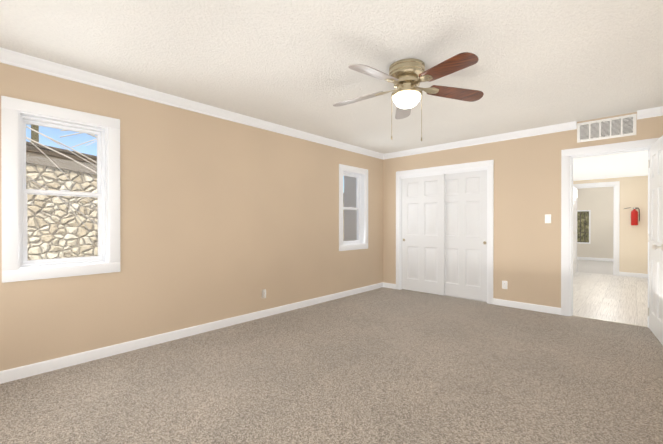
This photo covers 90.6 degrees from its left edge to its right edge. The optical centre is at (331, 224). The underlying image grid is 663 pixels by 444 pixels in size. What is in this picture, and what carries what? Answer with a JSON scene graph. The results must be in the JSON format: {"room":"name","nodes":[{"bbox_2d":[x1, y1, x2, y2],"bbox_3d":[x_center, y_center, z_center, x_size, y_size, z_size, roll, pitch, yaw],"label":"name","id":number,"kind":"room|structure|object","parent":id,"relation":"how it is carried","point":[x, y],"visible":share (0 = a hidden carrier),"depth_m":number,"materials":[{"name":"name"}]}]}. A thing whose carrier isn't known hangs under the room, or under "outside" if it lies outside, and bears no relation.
{"room":"empty bedroom","nodes":[
{"label":"empty bedroom","id":0,"kind":"room"},
{"bbox_2d":[0,63,382,370],"bbox_3d":[-0.967,-0.061,4.071,0.150,2.430,5.720,0,0,43],"label":"wall","id":1,"kind":"structure","parent":0,"point":[221,219],"depth_m":3.42,"materials":[{"name":"beige paint"}]},
{"bbox_2d":[1,96,119,282],"bbox_3d":[-2.211,-0.259,2.721,0.179,1.365,0.750,0,0,43],"label":"window","id":2,"kind":"structure","parent":1,"relation":"in","point":[17,115],"depth_m":2.64,"materials":[{"name":"white wood"}]},
{"bbox_2d":[0,282,383,383],"bbox_3d":[-0.897,1.110,4.030,0.014,0.088,5.450,0,0,43],"label":"baseboard","id":3,"kind":"structure","parent":1,"relation":"attached to","point":[17,373],"depth_m":3.14,"materials":[{"name":"white wood"}]},
{"bbox_2d":[0,47,383,158],"bbox_3d":[-0.879,-1.232,4.006,0.062,0.088,5.450,0,0,43],"label":"crown molding","id":4,"kind":"structure","parent":1,"relation":"attached to","point":[24,61],"depth_m":3.11,"materials":[{"name":"white wood"}]},
{"bbox_2d":[339,164,367,250],"bbox_3d":[0.317,-0.268,5.450,0.179,1.365,0.750,0,0,43],"label":"window","id":5,"kind":"structure","parent":1,"relation":"in","point":[360,175],"depth_m":5.59,"materials":[{"name":"white"}]},
{"bbox_2d":[0,287,662,443],"bbox_3d":[0.480,1.188,2.694,4.150,0.060,5.660,0,0,43],"label":"floor carpet","id":6,"kind":"object","parent":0,"point":[383,365],"visible":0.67,"depth_m":2.38,"materials":[{"name":"beige carpet"}]},
{"bbox_2d":[0,0,662,153],"bbox_3d":[0.500,-1.332,2.708,4.150,0.120,5.720,0,0,43],"label":"ceiling","id":7,"kind":"structure","parent":0,"point":[539,63],"depth_m":2.43,"materials":[{"name":"paint"}]},
{"bbox_2d":[333,52,483,140],"bbox_3d":[0.567,-0.971,2.609,1.258,0.600,1.220,0,0,43],"label":"ceiling fan","id":8,"kind":"object","parent":7,"relation":"attached to","point":[406,77],"visible":1,"depth_m":2.55,"materials":[{"name":"brown wood"}]},
{"bbox_2d":[383,112,662,307],"bbox_3d":[2.458,-0.063,4.715,4.000,2.430,0.120,0,0,43],"label":"wall","id":9,"kind":"structure","parent":0,"point":[527,238],"depth_m":4.49,"materials":[{"name":"beige paint"}]},
{"bbox_2d":[401,174,444,294],"bbox_3d":[1.530,0.149,5.540,0.775,1.975,0.039,0,0,43],"label":"closet door","id":10,"kind":"structure","parent":9,"relation":"in","point":[422,234],"depth_m":5.51,"materials":[{"name":"white wood"}]},
{"bbox_2d":[396,160,493,303],"bbox_3d":[1.784,0.105,5.327,1.620,2.090,0.139,0,0,43],"label":"trim","id":11,"kind":"structure","parent":9,"relation":"attached to","point":[488,165],"depth_m":5.00,"materials":[{"name":"white wood"}]},
{"bbox_2d":[445,170,486,300],"bbox_3d":[2.044,0.151,5.122,0.775,1.975,0.039,0,0,43],"label":"closet door","id":12,"kind":"structure","parent":9,"relation":"in","point":[465,234],"depth_m":5.08,"materials":[{"name":"white wood"}]},
{"bbox_2d":[384,121,576,158],"bbox_3d":[2.013,-1.235,5.000,2.776,0.088,0.062,0,0,43],"label":"crown molding","id":13,"kind":"structure","parent":9,"relation":"attached to","point":[567,126],"depth_m":4.74,"materials":[{"name":"white wood"}]},
{"bbox_2d":[502,281,507,288],"bbox_3d":[2.450,0.852,4.637,0.070,0.115,0.009,0,0,43],"label":"outlet","id":14,"kind":"object","parent":9,"relation":"attached to","point":[504,284],"visible":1,"depth_m":4.64,"materials":[{"name":"white plastic"}]},
{"bbox_2d":[493,298,560,314],"bbox_3d":[2.636,1.109,4.463,0.810,0.088,0.014,0,0,43],"label":"baseboard","id":15,"kind":"structure","parent":9,"relation":"attached to","point":[534,307],"depth_m":4.44,"materials":[{"name":"white wood"}]},
{"bbox_2d":[545,214,550,222],"bbox_3d":[2.827,-0.077,4.283,0.070,0.115,0.012,0,0,43],"label":"rocker light switch","id":16,"kind":"object","parent":9,"relation":"attached to","point":[547,218],"visible":1,"depth_m":4.28,"materials":[{"name":"white plastic"}]},
{"bbox_2d":[577,114,636,142],"bbox_3d":[3.246,-1.135,3.885,0.540,0.240,0.022,0,0,43],"label":"air vent","id":17,"kind":"object","parent":9,"relation":"in","point":[616,127],"visible":1,"depth_m":3.87,"materials":[{"name":"white metal"}]},
{"bbox_2d":[561,138,658,327],"bbox_3d":[3.312,0.102,3.924,0.910,2.105,0.158,0,0,43],"label":"door frame","id":18,"kind":"structure","parent":9,"relation":"attached to","point":[568,156],"depth_m":4.13,"materials":[{"name":"white wood"}]},
{"bbox_2d":[572,315,647,326],"bbox_3d":[3.312,1.151,3.928,0.704,0.006,0.030,0,0,43],"label":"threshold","id":19,"kind":"structure","parent":9,"relation":"attached to","point":[610,321],"depth_m":3.90,"materials":[{"name":"white wood"}]},
{"bbox_2d":[637,106,662,119],"bbox_3d":[3.593,-1.230,3.536,0.436,0.088,0.062,0,0,43],"label":"crown molding","id":20,"kind":"structure","parent":9,"relation":"attached to","point":[657,111],"depth_m":3.61,"materials":[{"name":"white wood"}]},
{"bbox_2d":[648,135,662,344],"bbox_3d":[3.340,0.147,3.309,0.194,1.995,0.704,0,0,43],"label":"room door","id":21,"kind":"structure","parent":9,"relation":"in","point":[655,241],"depth_m":3.33,"materials":[{"name":"white painted wood"},{"name":"satin nickel handle"}]},
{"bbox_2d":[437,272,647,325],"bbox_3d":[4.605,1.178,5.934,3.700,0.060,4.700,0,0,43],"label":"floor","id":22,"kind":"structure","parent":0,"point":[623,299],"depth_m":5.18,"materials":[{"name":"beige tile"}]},
{"bbox_2d":[577,259,612,274],"bbox_3d":[7.472,1.167,9.030,3.700,0.060,3.740,0,0,43],"label":"floor","id":23,"kind":"structure","parent":0,"point":[594,266],"depth_m":8.91,"materials":[{"name":"grey tile"}]},
{"bbox_2d":[577,187,613,258],"bbox_3d":[8.580,-0.081,10.222,3.700,2.430,0.120,0,0,43],"label":"wall","id":24,"kind":"structure","parent":0,"point":[598,202],"depth_m":10.30,"materials":[{"name":"beige paint"}]},
{"bbox_2d":[577,210,590,243],"bbox_3d":[8.140,0.072,10.630,0.420,1.080,0.140,0,0,43],"label":"window","id":25,"kind":"structure","parent":24,"relation":"in","point":[584,232],"depth_m":10.60,"materials":[{"name":"white plastic"}]},
{"bbox_2d":[577,257,612,261],"bbox_3d":[8.534,1.090,10.176,3.460,0.088,0.014,0,0,43],"label":"baseboard","id":26,"kind":"structure","parent":24,"relation":"attached to","point":[579,258],"depth_m":10.35,"materials":[{"name":"white wood"}]},
{"bbox_2d":[573,175,647,273],"bbox_3d":[6.202,-0.073,7.654,3.700,2.430,0.120,0,0,43],"label":"wall","id":27,"kind":"structure","parent":0,"point":[633,248],"depth_m":7.20,"materials":[{"name":"beige paint"}]},
{"bbox_2d":[573,186,576,274],"bbox_3d":[5.644,0.133,7.616,0.151,1.995,0.690,0,0,43],"label":"door","id":28,"kind":"structure","parent":27,"relation":"in","point":[574,230],"depth_m":7.57,"materials":[{"name":"white wood"}]},
{"bbox_2d":[573,181,619,275],"bbox_3d":[6.161,0.084,7.692,0.900,2.115,0.158,0,0,43],"label":"door frame","id":29,"kind":"structure","parent":27,"relation":"attached to","point":[616,213],"depth_m":7.37,"materials":[{"name":"white wood"}]},
{"bbox_2d":[624,207,639,224],"bbox_3d":[6.556,-0.181,7.153,0.251,0.390,0.133,0,0,43],"label":"fire extinguisher","id":30,"kind":"object","parent":27,"relation":"attached to","point":[634,216],"visible":1,"depth_m":7.08,"materials":[{"name":"red metal"}]},
{"bbox_2d":[619,272,645,277],"bbox_3d":[6.602,1.100,7.197,0.425,0.088,0.014,0,0,43],"label":"baseboard","id":31,"kind":"structure","parent":27,"relation":"attached to","point":[641,275],"depth_m":7.19,"materials":[{"name":"white wood"}]},
{"bbox_2d":[573,151,647,180],"bbox_3d":[5.896,-1.232,7.320,3.700,0.350,8.380,0,0,43],"label":"ceiling","id":32,"kind":"structure","parent":0,"point":[631,164],"depth_m":5.93,"materials":[{"name":"paint"}]},
{"label":"outside","id":33,"kind":"structure","parent":0,"visible":0},
{"bbox_2d":[26,125,343,259],"bbox_3d":[-1.377,0.075,6.823,0.550,3.039,16.000,0,0,43],"label":"stone wall","id":34,"kind":"structure","parent":33,"point":[89,244],"depth_m":4.22,"materials":[{"name":"brown stone"}]},
{"bbox_3d":[-2.882,1.502,12.311,13.850,0.150,34.000,0,0,43],"label":"ground","id":35,"kind":"structure","parent":33,"visible":0},
{"bbox_2d":[26,124,97,239],"bbox_3d":[-2.854,0.070,3.285,0.551,3.077,2.702,0,0,43],"label":"tree","id":36,"kind":"object","parent":35,"relation":"on","point":[61,199],"depth_m":3.47,"materials":[{"name":"beige plant"}]},
{"bbox_2d":[344,176,356,240],"bbox_3d":[0.673,-0.129,6.300,0.469,3.450,0.780,0,0,43],"label":"pier","id":37,"kind":"structure","parent":35,"relation":"on","point":[352,216],"depth_m":6.07,"materials":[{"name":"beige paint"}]},
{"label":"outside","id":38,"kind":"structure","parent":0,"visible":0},
{"bbox_2d":[577,212,588,241],"bbox_3d":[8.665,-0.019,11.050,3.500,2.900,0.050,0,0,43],"label":"garden","id":39,"kind":"object","parent":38,"point":[582,226],"depth_m":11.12,"materials":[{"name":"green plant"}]}
]}

